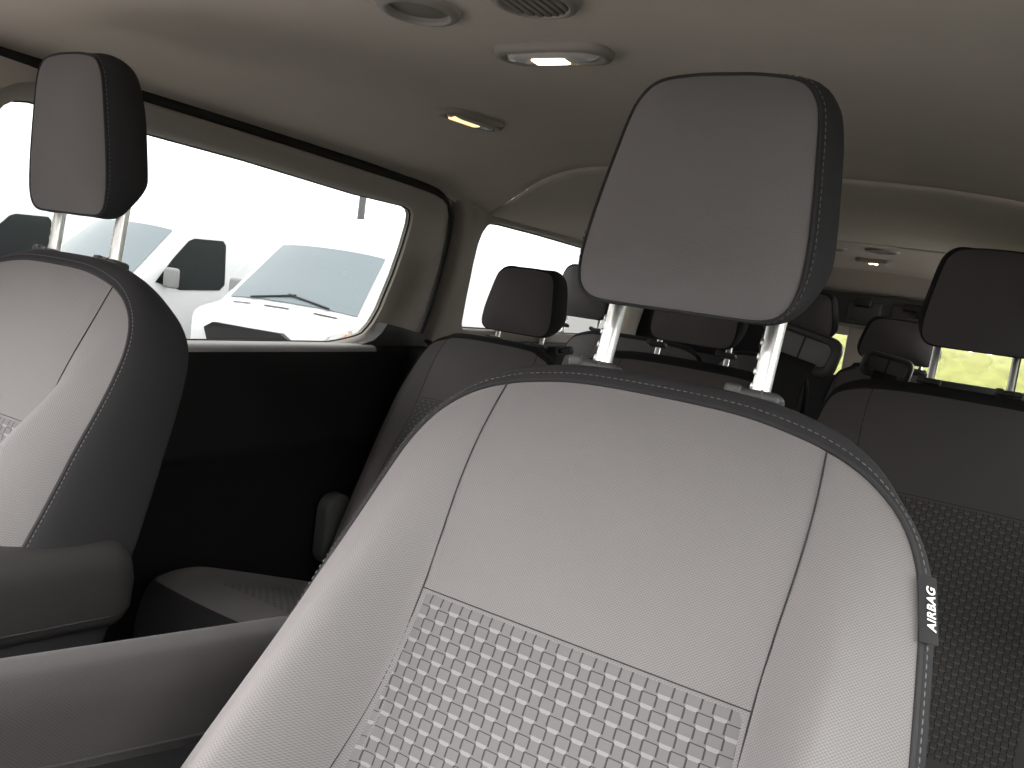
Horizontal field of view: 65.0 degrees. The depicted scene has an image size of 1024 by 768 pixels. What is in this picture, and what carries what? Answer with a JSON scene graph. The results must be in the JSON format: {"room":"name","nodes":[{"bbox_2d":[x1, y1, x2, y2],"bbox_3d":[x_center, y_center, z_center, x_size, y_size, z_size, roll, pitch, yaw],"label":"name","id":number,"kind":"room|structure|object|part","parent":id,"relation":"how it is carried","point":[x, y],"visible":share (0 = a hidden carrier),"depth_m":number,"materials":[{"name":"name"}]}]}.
{"room":"vehicle interior","nodes":[
{"label":"vehicle interior","id":0,"kind":"room"},
{"bbox_2d":[0,56,37,87],"bbox_3d":[-1.011,0.065,1.311,0.150,1.218,0.370,12,8,29],"label":"pillar","id":1,"kind":"structure","parent":0,"point":[11,71],"depth_m":1.31,"materials":[{"name":"grey plastic"}]},
{"bbox_2d":[0,46,452,642],"bbox_3d":[-0.657,0.020,1.959,0.164,1.406,1.569,12,8,29],"label":"door","id":2,"kind":"structure","parent":1,"relation":"attached to","point":[301,279],"depth_m":1.96,"materials":[{"name":"grey plastic"}]},
{"bbox_3d":[-0.646,-0.308,1.888,0.076,0.425,1.165,12,8,29],"label":"pane","id":3,"kind":"part","parent":2,"relation":"part of","materials":[{"name":"clear glass"}]},
{"bbox_3d":[-0.740,-0.088,1.807,0.096,0.017,1.230,12,8,29],"label":"window sill","id":4,"kind":"part","parent":2,"relation":"part of","materials":[{"name":"grey plastic"}]},
{"bbox_3d":[-0.369,-0.137,2.415,0.056,0.093,0.298,12,8,29],"label":"corner trim","id":5,"kind":"part","parent":2,"relation":"part of","materials":[{"name":"grey plastic"}]},
{"bbox_2d":[88,744,196,767],"bbox_3d":[0.194,0.908,1.935,1.840,0.060,4.240,12,8,29],"label":"floor","id":6,"kind":"structure","parent":0,"point":[173,758],"depth_m":1.66,"materials":[{"name":"carpet"}]},
{"bbox_2d":[0,52,188,657],"bbox_3d":[-0.900,0.181,0.921,0.571,1.316,0.904,12,8,29],"label":"seat","id":7,"kind":"object","parent":6,"relation":"on","point":[94,360],"visible":0.99,"depth_m":1.08,"materials":[{"name":"fabric"}]},
{"bbox_3d":[-0.720,-0.235,1.269,0.018,0.125,0.030,12,8,29],"label":"post","id":8,"kind":"part","parent":7,"relation":"part of","materials":[{"name":"silver metal"}]},
{"bbox_3d":[-0.801,0.105,1.079,0.538,0.565,0.336,12,8,29],"label":"backrest","id":9,"kind":"part","parent":7,"relation":"part of","materials":[{"name":"fabric"}]},
{"bbox_3d":[-0.626,0.243,0.923,0.080,0.150,0.395,12,8,29],"label":"armrest","id":10,"kind":"part","parent":7,"relation":"part of","materials":[{"name":"grey fabric"}]},
{"bbox_3d":[-0.761,0.109,1.150,0.558,0.615,0.363,12,8,29],"label":"panel","id":11,"kind":"part","parent":7,"relation":"part of","materials":[{"name":"fabric"}]},
{"bbox_3d":[-0.632,-0.369,1.212,0.218,0.233,0.091,12,8,29],"label":"panel","id":12,"kind":"part","parent":7,"relation":"part of","materials":[{"name":"fabric"}]},
{"bbox_3d":[-0.585,-0.207,1.192,0.018,0.125,0.030,12,8,29],"label":"post","id":13,"kind":"part","parent":7,"relation":"part of","materials":[{"name":"silver metal"}]},
{"bbox_2d":[133,265,567,637],"bbox_3d":[-0.321,0.221,2.025,0.525,1.128,1.116,12,8,29],"label":"passenger seat","id":14,"kind":"object","parent":6,"relation":"on","point":[532,302],"visible":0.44,"depth_m":2.26,"materials":[{"name":"fabric"}]},
{"bbox_2d":[133,580,233,637],"bbox_3d":[-0.488,0.602,1.860,0.503,0.326,0.630,12,8,29],"label":"cushion","id":15,"kind":"object","parent":14,"relation":"on","point":[166,606],"depth_m":1.66,"materials":[{"name":"fabric"}]},
{"bbox_2d":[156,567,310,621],"bbox_3d":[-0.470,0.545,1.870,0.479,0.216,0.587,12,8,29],"label":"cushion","id":16,"kind":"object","parent":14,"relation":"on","point":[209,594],"depth_m":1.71,"materials":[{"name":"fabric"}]},
{"bbox_3d":[-0.204,0.240,2.199,0.454,0.717,0.393,12,8,29],"label":"backrest","id":17,"kind":"part","parent":14,"relation":"part of","materials":[{"name":"fabric"}]},
{"bbox_3d":[-0.183,0.257,2.244,0.474,0.781,0.490,12,8,29],"label":"panel","id":18,"kind":"part","parent":14,"relation":"part of","materials":[{"name":"fabric"}]},
{"bbox_3d":[0.048,-0.243,2.359,0.249,0.194,0.130,12,8,29],"label":"panel","id":19,"kind":"part","parent":14,"relation":"part of","materials":[{"name":"fabric"}]},
{"bbox_3d":[0.085,-0.117,2.316,0.014,0.086,0.036,12,8,29],"label":"post","id":20,"kind":"part","parent":14,"relation":"part of","materials":[{"name":"silver metal"}]},
{"bbox_2d":[555,346,573,364],"bbox_3d":[0.099,0.035,2.141,0.042,0.279,0.132,12,8,29],"label":"belt","id":21,"kind":"object","parent":14,"relation":"on","point":[561,352],"visible":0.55,"depth_m":2.16,"materials":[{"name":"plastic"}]},
{"bbox_2d":[0,72,938,767],"bbox_3d":[-0.116,0.352,0.512,0.645,1.295,0.976,12,8,29],"label":"seat","id":22,"kind":"object","parent":6,"relation":"on","point":[584,562],"visible":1,"depth_m":0.68,"materials":[{"name":"fabric"}]},
{"bbox_3d":[-0.344,0.271,0.670,0.072,0.192,0.560,12,8,29],"label":"armrest","id":23,"kind":"part","parent":22,"relation":"part of","materials":[{"name":"fabric"}]},
{"bbox_3d":[-0.001,0.285,0.600,0.538,0.546,0.373,12,8,29],"label":"backrest","id":24,"kind":"part","parent":22,"relation":"part of","materials":[{"name":"fabric"}]},
{"bbox_3d":[0.098,-0.045,0.812,0.018,0.127,0.050,12,8,29],"label":"post","id":25,"kind":"part","parent":22,"relation":"part of","materials":[{"name":"silver metal"}]},
{"bbox_3d":[0.036,0.295,0.666,0.558,0.602,0.405,12,8,29],"label":"panel","id":26,"kind":"part","parent":22,"relation":"part of","materials":[{"name":"fabric"}]},
{"bbox_3d":[0.201,-0.179,0.780,0.232,0.228,0.156,12,8,29],"label":"panel","id":27,"kind":"part","parent":22,"relation":"part of","materials":[{"name":"fabric"}]},
{"bbox_3d":[0.233,-0.017,0.735,0.018,0.127,0.050,12,8,29],"label":"post","id":28,"kind":"part","parent":22,"relation":"part of","materials":[{"name":"silver metal"}]},
{"bbox_2d":[561,264,702,364],"bbox_3d":[0.223,0.158,2.884,0.707,1.191,0.934,12,8,29],"label":"passenger seat","id":29,"kind":"object","parent":6,"relation":"on","point":[580,305],"visible":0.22,"depth_m":3.17,"materials":[{"name":"fabric"}]},
{"bbox_3d":[0.220,-0.262,3.316,0.014,0.100,0.039,12,8,29],"label":"post","id":30,"kind":"part","parent":29,"relation":"part of","materials":[{"name":"silver metal"}]},
{"bbox_3d":[0.309,-0.376,3.276,0.257,0.213,0.127,12,8,29],"label":"panel","id":31,"kind":"part","parent":29,"relation":"part of","materials":[{"name":"fabric"}]},
{"bbox_3d":[0.330,0.193,2.971,0.570,0.729,0.368,12,8,29],"label":"backrest","id":32,"kind":"part","parent":29,"relation":"part of","materials":[{"name":"fabric"}]},
{"bbox_3d":[0.353,0.208,3.016,0.590,0.792,0.466,12,8,29],"label":"panel","id":33,"kind":"part","parent":29,"relation":"part of","materials":[{"name":"fabric"}]},
{"bbox_2d":[589,310,753,388],"bbox_3d":[0.184,0.285,1.730,0.596,1.212,1.125,12,8,29],"label":"passenger seat","id":34,"kind":"object","parent":6,"relation":"on","point":[712,333],"visible":0.11,"depth_m":2.04,"materials":[{"name":"fabric"}]},
{"bbox_3d":[0.392,-0.109,2.136,0.014,0.074,0.032,12,8,29],"label":"post","id":35,"kind":"part","parent":34,"relation":"part of","materials":[{"name":"silver metal"}]},
{"bbox_3d":[0.313,0.330,1.970,0.596,0.788,0.488,12,8,29],"label":"panel","id":36,"kind":"part","parent":34,"relation":"part of","materials":[{"name":"fabric"}]},
{"bbox_3d":[0.291,0.316,1.926,0.576,0.716,0.391,12,8,29],"label":"backrest","id":37,"kind":"part","parent":34,"relation":"part of","materials":[{"name":"fabric"}]},
{"bbox_3d":[0.502,-0.215,2.098,0.249,0.230,0.134,12,8,29],"label":"panel","id":38,"kind":"part","parent":34,"relation":"part of","materials":[{"name":"fabric"}]},
{"bbox_3d":[0.551,-0.076,2.045,0.014,0.074,0.032,12,8,29],"label":"post","id":39,"kind":"part","parent":34,"relation":"part of","materials":[{"name":"silver metal"}]},
{"bbox_2d":[759,322,842,409],"bbox_3d":[0.593,0.103,1.798,0.184,0.489,0.212,12,8,29],"label":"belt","id":40,"kind":"object","parent":34,"relation":"on","point":[805,352],"visible":0.32,"depth_m":1.84,"materials":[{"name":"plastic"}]},
{"bbox_2d":[717,292,838,414],"bbox_3d":[0.702,0.258,2.608,0.394,1.195,0.924,12,8,29],"label":"passenger seat","id":41,"kind":"object","parent":6,"relation":"on","point":[821,316],"visible":0.14,"depth_m":2.77,"materials":[{"name":"fabric"}]},
{"bbox_3d":[0.753,0.272,2.735,0.340,0.730,0.356,12,8,29],"label":"backrest","id":42,"kind":"part","parent":41,"relation":"part of","materials":[{"name":"fabric"}]},
{"bbox_3d":[0.775,0.287,2.780,0.360,0.792,0.455,12,8,29],"label":"panel","id":43,"kind":"part","parent":41,"relation":"part of","materials":[{"name":"plastic"}]},
{"bbox_3d":[1.033,-0.251,2.858,0.257,0.165,0.123,12,8,29],"label":"panel","id":44,"kind":"part","parent":41,"relation":"part of","materials":[{"name":"fabric"}]},
{"bbox_2d":[820,316,940,406],"bbox_3d":[1.030,0.356,2.420,0.376,1.139,0.926,12,8,29],"label":"passenger seat","id":45,"kind":"object","parent":6,"relation":"on","point":[901,338],"visible":0.2,"depth_m":2.66,"materials":[{"name":"fabric"}]},
{"bbox_3d":[1.102,0.320,2.534,0.350,0.730,0.356,12,8,29],"label":"backrest","id":46,"kind":"part","parent":45,"relation":"part of","materials":[{"name":"fabric"}]},
{"bbox_3d":[1.124,0.335,2.579,0.370,0.792,0.455,12,8,29],"label":"panel","id":47,"kind":"part","parent":45,"relation":"part of","materials":[{"name":"fabric"}]},
{"bbox_2d":[859,350,913,381],"bbox_3d":[1.176,0.045,2.573,0.159,0.294,0.112,12,8,29],"label":"belt","id":48,"kind":"object","parent":45,"relation":"on","point":[875,364],"visible":0.44,"depth_m":2.60,"materials":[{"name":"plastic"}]},
{"bbox_3d":[1.308,-0.144,2.701,0.257,0.148,0.121,12,8,29],"label":"panel","id":49,"kind":"part","parent":45,"relation":"part of","materials":[{"name":"fabric"}]},
{"bbox_2d":[815,247,1023,767],"bbox_3d":[0.731,0.359,1.417,0.600,1.295,1.130,12,8,29],"label":"passenger seat","id":50,"kind":"object","parent":6,"relation":"on","point":[953,458],"visible":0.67,"depth_m":1.64,"materials":[{"name":"fabric"}]},
{"bbox_3d":[0.857,0.413,1.658,0.600,0.798,0.469,12,8,29],"label":"panel","id":51,"kind":"part","parent":50,"relation":"part of","materials":[{"name":"fabric"}]},
{"bbox_3d":[0.955,-0.042,1.821,0.017,0.141,0.053,12,8,29],"label":"post","id":52,"kind":"part","parent":50,"relation":"part of","materials":[{"name":"silver metal"}]},
{"bbox_3d":[1.055,-0.183,1.782,0.253,0.229,0.134,12,8,29],"label":"panel","id":53,"kind":"part","parent":50,"relation":"part of","materials":[{"name":"fabric"}]},
{"bbox_3d":[1.089,-0.014,1.744,0.017,0.141,0.053,12,8,29],"label":"post","id":54,"kind":"part","parent":50,"relation":"part of","materials":[{"name":"silver metal"}]},
{"bbox_2d":[0,0,1023,251],"bbox_3d":[0.335,-0.436,1.647,1.783,0.152,2.980,12,8,29],"label":"ceiling","id":55,"kind":"structure","parent":0,"point":[928,93],"depth_m":1.31,"materials":[{"name":"fabric"}]},
{"bbox_2d":[375,0,460,26],"bbox_3d":[-0.122,-0.493,1.051,0.112,0.018,0.112,12,8,29],"label":"ceiling vent","id":56,"kind":"object","parent":55,"relation":"in","point":[442,13],"visible":0.99,"depth_m":1.06,"materials":[{"name":"beige plastic"}]},
{"bbox_2d":[437,107,503,131],"bbox_3d":[-0.086,-0.554,1.690,0.070,0.020,0.165,14,9,41],"label":"recessed light","id":57,"kind":"object","parent":55,"relation":"in","point":[459,115],"visible":0.98,"depth_m":1.66,"materials":[{"name":"beige plastic"}]},
{"bbox_3d":[-0.099,-0.548,1.677,0.021,0.008,0.076,14,9,41],"label":"bulb","id":58,"kind":"part","parent":57,"relation":"part of","materials":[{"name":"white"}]},
{"bbox_2d":[490,0,580,19],"bbox_3d":[0.027,-0.461,0.959,0.112,0.018,0.112,12,8,29],"label":"ceiling vent","id":59,"kind":"object","parent":55,"relation":"in","point":[534,9],"visible":1,"depth_m":0.97,"materials":[{"name":"beige plastic"}]},
{"bbox_2d":[494,41,614,66],"bbox_3d":[0.059,-0.475,1.163,0.185,0.020,0.078,12,8,29],"label":"recessed light","id":60,"kind":"object","parent":55,"relation":"in","point":[567,53],"visible":1,"depth_m":1.14,"materials":[{"name":"beige plastic"}]},
{"bbox_3d":[0.057,-0.470,1.164,0.056,0.008,0.023,12,8,29],"label":"bulb","id":61,"kind":"part","parent":60,"relation":"part of","materials":[{"name":"white"}]},
{"bbox_2d":[423,200,643,345],"bbox_3d":[0.169,-0.121,3.329,0.149,1.018,1.783,12,8,29],"label":"wall","id":62,"kind":"structure","parent":0,"point":[470,221],"depth_m":2.60,"materials":[{"name":"grey plastic"}]},
{"bbox_2d":[424,339,566,361],"bbox_3d":[0.108,0.250,3.371,0.030,0.860,1.760,12,8,29],"label":"trim","id":63,"kind":"structure","parent":62,"relation":"attached to","point":[552,346],"depth_m":3.30,"materials":[{"name":"black plastic"}]},
{"bbox_2d":[462,224,604,333],"bbox_3d":[0.200,-0.391,3.305,0.080,0.385,1.464,12,8,29],"label":"window","id":64,"kind":"structure","parent":62,"relation":"in","point":[499,247],"depth_m":2.88,"materials":[{"name":"clear glass"}]},
{"bbox_2d":[824,267,931,298],"bbox_3d":[1.407,-0.477,3.527,1.770,0.110,0.090,12,8,29],"label":"trim","id":65,"kind":"structure","parent":62,"relation":"attached to","point":[839,278],"depth_m":3.42,"materials":[{"name":"grey plastic"}]},
{"bbox_2d":[833,240,946,279],"bbox_3d":[1.213,-0.463,3.198,1.752,0.186,0.895,12,8,29],"label":"ceiling","id":66,"kind":"structure","parent":0,"point":[920,263],"depth_m":3.15,"materials":[{"name":"fabric"}]},
{"bbox_2d":[836,247,846,250],"bbox_3d":[1.250,-0.529,3.113,0.090,0.018,0.090,12,8,29],"label":"ceiling vent","id":67,"kind":"object","parent":66,"relation":"in","point":[837,248],"visible":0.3,"depth_m":3.08,"materials":[{"name":"beige plastic"}]},
{"bbox_2d":[855,257,892,264],"bbox_3d":[1.454,-0.490,3.227,0.140,0.020,0.060,12,8,29],"label":"recessed light","id":68,"kind":"object","parent":66,"relation":"in","point":[857,259],"visible":1,"depth_m":3.21,"materials":[{"name":"beige plastic"}]},
{"bbox_2d":[865,248,899,254],"bbox_3d":[1.363,-0.491,2.956,0.120,0.018,0.120,12,8,29],"label":"ceiling vent","id":69,"kind":"object","parent":66,"relation":"in","point":[871,250],"visible":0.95,"depth_m":2.93,"materials":[{"name":"beige plastic"}]},
{"bbox_3d":[1.085,0.381,1.377,0.144,1.360,4.270,12,8,29],"label":"wall","id":70,"kind":"structure","parent":0,"visible":0},
{"bbox_2d":[635,288,1023,418],"bbox_3d":[1.379,0.139,3.656,1.860,1.360,0.140,12,8,29],"label":"door","id":71,"kind":"structure","parent":70,"relation":"in","point":[855,309],"depth_m":3.56,"materials":[{"name":"black plastic"}]},
{"bbox_3d":[1.421,-0.350,3.588,1.660,0.135,0.030,12,8,29],"label":"panel","id":72,"kind":"part","parent":71,"relation":"part of","materials":[{"name":"grey plastic"}]},
{"bbox_3d":[1.399,0.138,3.691,1.860,1.360,0.060,12,8,29],"label":"frame","id":73,"kind":"part","parent":71,"relation":"part of","materials":[{"name":"grey plastic"}]},
{"label":"outside","id":74,"kind":"structure","parent":0,"visible":0},
{"bbox_2d":[832,334,1023,392],"bbox_3d":[6.696,0.604,10.295,9.000,1.898,9.000,12,8,29],"label":"hill","id":75,"kind":"structure","parent":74,"point":[959,366],"depth_m":10.51,"materials":[{"name":"green plant"}]}
]}

